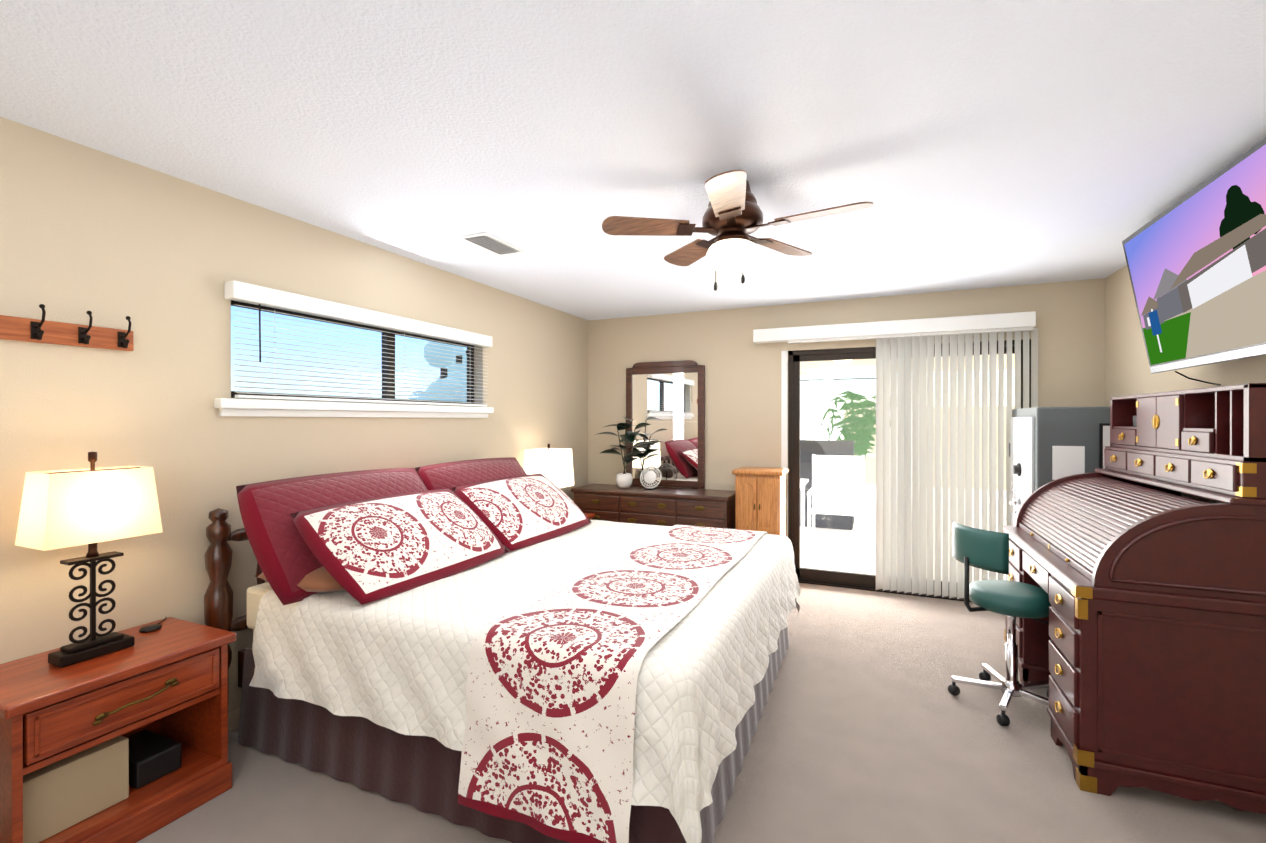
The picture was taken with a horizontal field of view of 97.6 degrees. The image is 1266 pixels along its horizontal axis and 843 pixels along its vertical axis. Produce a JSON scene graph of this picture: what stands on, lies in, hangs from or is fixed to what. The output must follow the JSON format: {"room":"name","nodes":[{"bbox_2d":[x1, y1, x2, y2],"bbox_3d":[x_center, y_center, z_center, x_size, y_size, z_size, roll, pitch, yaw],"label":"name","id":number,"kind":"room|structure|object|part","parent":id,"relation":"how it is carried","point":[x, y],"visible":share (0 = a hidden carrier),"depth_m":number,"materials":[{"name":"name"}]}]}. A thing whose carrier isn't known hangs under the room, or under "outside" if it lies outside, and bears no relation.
{"room":"bedroom","nodes":[
{"label":"bedroom","id":0,"kind":"room"},
{"bbox_2d":[0,117,587,712],"bbox_3d":[-1.851,0.192,2.690,0.150,2.440,6.896,0,0,24],"label":"wall","id":1,"kind":"structure","parent":0,"point":[112,241],"depth_m":2.34,"materials":[{"name":"beige paint"}]},
{"bbox_2d":[0,304,133,350],"bbox_3d":[-2.165,-0.340,1.677,0.085,0.128,1.090,0,0,24],"label":"hook rail","id":2,"kind":"object","parent":1,"relation":"attached to","point":[43,330],"visible":1,"depth_m":2.00,"materials":[{"name":"brown wood"}]},
{"bbox_2d":[229,708,239,731],"bbox_3d":[-1.776,1.369,2.660,0.015,0.085,6.596,0,0,24],"label":"baseboard","id":3,"kind":"structure","parent":1,"relation":"attached to","point":[234,717],"depth_m":2.52,"materials":[{"name":"beige paint"}]},
{"bbox_2d":[214,280,493,417],"bbox_3d":[-1.507,-0.330,3.354,0.195,0.610,1.910,0,0,24],"label":"window blinds","id":4,"kind":"object","parent":1,"relation":"attached to","point":[266,299],"visible":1,"depth_m":3.07,"materials":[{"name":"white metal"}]},
{"bbox_2d":[524,444,573,487],"bbox_3d":[-0.703,0.495,4.625,0.310,0.622,0.310,0,0,24],"label":"lamp","id":5,"kind":"object","parent":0,"point":[554,466],"visible":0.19,"depth_m":4.51,"materials":[{"name":"white fabric"}]},
{"bbox_2d":[0,0,1265,319],"bbox_3d":[0.146,-1.077,1.812,4.510,0.100,6.896,0,0,24],"label":"ceiling","id":6,"kind":"structure","parent":0,"point":[968,144],"depth_m":1.89,"materials":[{"name":"white paint"}]},
{"bbox_2d":[459,232,523,255],"bbox_3d":[-0.810,-1.019,3.206,0.180,0.020,0.360,0,0,24],"label":"ceiling vent","id":7,"kind":"object","parent":6,"relation":"in","point":[491,243],"visible":0.98,"depth_m":3.17,"materials":[{"name":"white metal"}]},
{"bbox_2d":[602,170,872,290],"bbox_3d":[0.448,-0.791,2.373,1.067,0.472,1.076,0,0,24],"label":"ceiling fan","id":8,"kind":"object","parent":6,"relation":"hanging from","point":[732,218],"visible":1,"depth_m":2.33,"materials":[{"name":"brown wood"}]},
{"bbox_2d":[136,583,1265,842],"bbox_3d":[0.075,1.474,1.658,5.210,0.120,7.246,0,0,24],"label":"floor carpet","id":9,"kind":"object","parent":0,"point":[870,729],"visible":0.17,"depth_m":2.21,"materials":[{"name":"beige carpet"}]},
{"bbox_2d":[0,617,235,842],"bbox_3d":[-1.848,1.113,1.940,0.448,0.600,0.620,0,0,24],"label":"nightstand","id":10,"kind":"object","parent":9,"relation":"on","point":[128,745],"visible":1,"depth_m":1.85,"materials":[{"name":"brown wood"}]},
{"bbox_2d":[15,451,162,667],"bbox_3d":[-1.883,0.458,1.932,0.200,0.708,0.316,0,0,24],"label":"lamp","id":11,"kind":"object","parent":10,"relation":"on","point":[91,506],"visible":1,"depth_m":1.89,"materials":[{"name":"beige fabric"}]},
{"bbox_2d":[139,616,166,632],"bbox_3d":[-1.897,0.806,2.206,0.133,0.012,0.136,0,0,24],"label":"puck","id":12,"kind":"object","parent":10,"relation":"on","point":[151,628],"visible":0.98,"depth_m":2.15,"materials":[{"name":"black plastic"}]},
{"bbox_2d":[204,457,800,842],"bbox_3d":[-0.388,0.833,2.981,2.252,1.156,2.304,0,0,24],"label":"bed","id":13,"kind":"object","parent":9,"relation":"on","point":[509,649],"visible":1,"depth_m":2.13,"materials":[{"name":"beige fabric"}]},
{"bbox_3d":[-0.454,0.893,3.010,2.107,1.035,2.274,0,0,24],"label":"headboard","id":14,"kind":"part","parent":13,"relation":"part of","materials":[{"name":"brown wood"}]},
{"bbox_2d":[458,525,767,842],"bbox_3d":[0.168,0.973,2.738,0.610,0.543,2.304,0,0,24],"label":"throw","id":15,"kind":"object","parent":13,"relation":"on","point":[551,742],"depth_m":1.77,"materials":[{"name":"fabric"}]},
{"bbox_2d":[584,513,594,519],"bbox_3d":[-0.639,1.107,4.697,0.448,0.600,0.560,0,0,24],"label":"nightstand","id":16,"kind":"object","parent":9,"relation":"on","point":[590,516],"depth_m":4.82,"materials":[{"name":"brown wood"}]},
{"bbox_2d":[571,483,734,528],"bbox_3d":[0.191,1.016,5.096,1.500,0.780,0.462,0,0,24],"label":"dresser","id":17,"kind":"object","parent":9,"relation":"on","point":[665,506],"visible":0.38,"depth_m":4.88,"materials":[{"name":"brown wood"}]},
{"bbox_2d":[595,416,652,487],"bbox_3d":[-0.080,0.288,5.241,0.550,0.674,0.434,0,0,24],"label":"rubber plant","id":18,"kind":"object","parent":17,"relation":"on","point":[624,479],"visible":1,"depth_m":5.22,"materials":[{"name":"green plant"}]},
{"bbox_2d":[640,466,661,489],"bbox_3d":[0.158,0.520,5.118,0.212,0.210,0.115,0,0,24],"label":"decorative plate","id":19,"kind":"object","parent":17,"relation":"on","point":[650,477],"visible":1,"depth_m":5.12,"materials":[{"name":"white ceramic"}]},
{"bbox_2d":[626,360,704,488],"bbox_3d":[0.301,0.265,5.321,0.800,1.681,0.033,0,0,24],"label":"dresser mirror","id":20,"kind":"object","parent":17,"relation":"attached to","point":[665,405],"visible":0.83,"depth_m":5.30,"materials":[{"name":"brown wood"}]},
{"bbox_2d":[732,467,788,536],"bbox_3d":[1.098,0.907,4.749,0.420,1.000,0.394,0,0,24],"label":"jewelry armoire","id":21,"kind":"object","parent":9,"relation":"on","point":[760,498],"visible":0.48,"depth_m":4.59,"materials":[{"name":"brown wood"}]},
{"bbox_2d":[948,521,1050,725],"bbox_3d":[1.863,0.964,2.769,0.507,0.895,0.532,0,0,24],"label":"office chair","id":22,"kind":"object","parent":9,"relation":"on","point":[987,550],"visible":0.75,"depth_m":2.70,"materials":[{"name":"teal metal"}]},
{"bbox_2d":[1009,407,1109,525],"bbox_3d":[2.893,0.659,3.675,0.640,1.500,0.714,0,0,24],"label":"safe","id":23,"kind":"object","parent":9,"relation":"on","point":[1047,445],"visible":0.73,"depth_m":3.43,"materials":[{"name":"grey metal"}]},
{"bbox_2d":[1003,383,1265,813],"bbox_3d":[2.320,0.638,2.567,0.810,1.547,1.338,0,0,24],"label":"roll-top desk","id":24,"kind":"object","parent":9,"relation":"on","point":[1143,652],"visible":0.92,"depth_m":2.06,"materials":[{"name":"brown wood"}]},
{"bbox_2d":[588,278,1104,490],"bbox_3d":[1.500,0.187,4.904,4.210,2.440,0.150,0,0,24],"label":"wall","id":25,"kind":"structure","parent":0,"point":[742,399],"depth_m":4.98,"materials":[{"name":"beige paint"}]},
{"bbox_2d":[753,311,1035,343],"bbox_3d":[2.025,-0.752,4.518,2.060,0.110,0.125,0,0,24],"label":"valance","id":26,"kind":"object","parent":25,"relation":"attached to","point":[960,323],"visible":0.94,"depth_m":4.41,"materials":[{"name":"white"}]},
{"bbox_2d":[781,339,1030,601],"bbox_3d":[2.189,0.393,4.579,1.865,2.030,0.134,0,0,24],"label":"sliding door","id":27,"kind":"structure","parent":25,"relation":"attached to","point":[790,410],"depth_m":4.86,"materials":[{"name":"glass"}]},
{"bbox_2d":[787,327,1037,598],"bbox_3d":[2.169,0.338,4.447,1.803,2.070,0.074,0,0,24],"label":"vertical blinds","id":28,"kind":"object","parent":25,"relation":"attached to","point":[908,508],"visible":0.77,"depth_m":4.36,"materials":[{"name":"white"}]},
{"bbox_2d":[1105,265,1265,503],"bbox_3d":[2.142,0.195,0.940,0.150,2.440,6.896,0,0,24],"label":"wall","id":29,"kind":"structure","parent":0,"point":[1127,370],"depth_m":3.54,"materials":[{"name":"beige paint"}]},
{"bbox_2d":[1122,137,1265,385],"bbox_3d":[2.485,-0.563,2.308,0.319,0.788,1.220,0,0,24],"label":"screen","id":30,"kind":"object","parent":29,"relation":"attached to","point":[1196,260],"visible":1,"depth_m":2.28,"materials":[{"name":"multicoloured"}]},
{"label":"outside","id":31,"kind":"structure","parent":0,"visible":0},
{"bbox_2d":[800,485,1005,581],"bbox_3d":[5.140,1.452,8.118,7.700,0.095,8.654,0,0,24],"label":"floor","id":32,"kind":"structure","parent":31,"point":[866,559],"depth_m":6.20,"materials":[{"name":"white concrete"}]},
{"bbox_2d":[800,479,808,541],"bbox_3d":[1.529,1.039,6.181,0.720,0.730,1.000,0,0,24],"label":"patio table","id":33,"kind":"object","parent":32,"relation":"on","point":[805,482],"depth_m":6.44,"materials":[{"name":"white plastic"}]},
{"bbox_2d":[800,440,853,529],"bbox_3d":[2.545,0.816,7.427,0.760,1.130,0.560,0,0,24],"label":"grill","id":34,"kind":"object","parent":32,"relation":"on","point":[832,521],"depth_m":7.22,"materials":[{"name":"grey metal"}]},
{"bbox_2d":[807,454,864,554],"bbox_3d":[2.268,0.894,6.173,0.580,1.020,0.520,0,0,24],"label":"patio chair","id":35,"kind":"object","parent":32,"relation":"on","point":[823,471],"depth_m":6.32,"materials":[{"name":"white plastic"}]},
{"bbox_2d":[819,391,875,512],"bbox_3d":[3.576,0.463,8.675,1.306,1.872,1.106,0,0,24],"label":"palm","id":36,"kind":"object","parent":32,"relation":"on","point":[869,417],"depth_m":8.51,"materials":[{"name":"green plant"}]},
{"bbox_2d":[843,406,1014,489],"bbox_3d":[6.697,0.542,11.666,7.700,1.700,0.100,0,0,24],"label":"fence","id":37,"kind":"object","parent":32,"relation":"on","point":[871,458],"depth_m":11.69,"materials":[{"name":"beige"}]},
{"bbox_2d":[800,354,1014,375],"bbox_3d":[4.659,0.202,7.016,7.700,2.400,6.254,0,0,24],"label":"roof","id":38,"kind":"structure","parent":31,"point":[849,367],"depth_m":9.27,"materials":[{"name":"beige"}]},
{"bbox_2d":[800,378,875,439],"bbox_3d":[3.704,0.290,10.194,3.000,2.150,0.080,0,0,24],"label":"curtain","id":39,"kind":"object","parent":38,"relation":"hanging from","point":[816,410],"depth_m":10.30,"materials":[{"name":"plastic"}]},
{"bbox_2d":[833,360,851,364],"bbox_3d":[2.632,-0.803,6.949,0.240,0.190,0.240,0,0,24],"label":"ceiling light","id":40,"kind":"object","parent":38,"relation":"attached to","point":[843,362],"depth_m":6.89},
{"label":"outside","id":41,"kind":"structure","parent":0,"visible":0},
{"bbox_2d":[408,341,466,401],"bbox_3d":[-5.507,-0.626,17.657,2.010,4.010,6.170,0,0,-9],"label":"tree","id":42,"kind":"object","parent":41,"point":[443,356],"depth_m":15.80,"materials":[{"name":"blue plant"}]}
]}

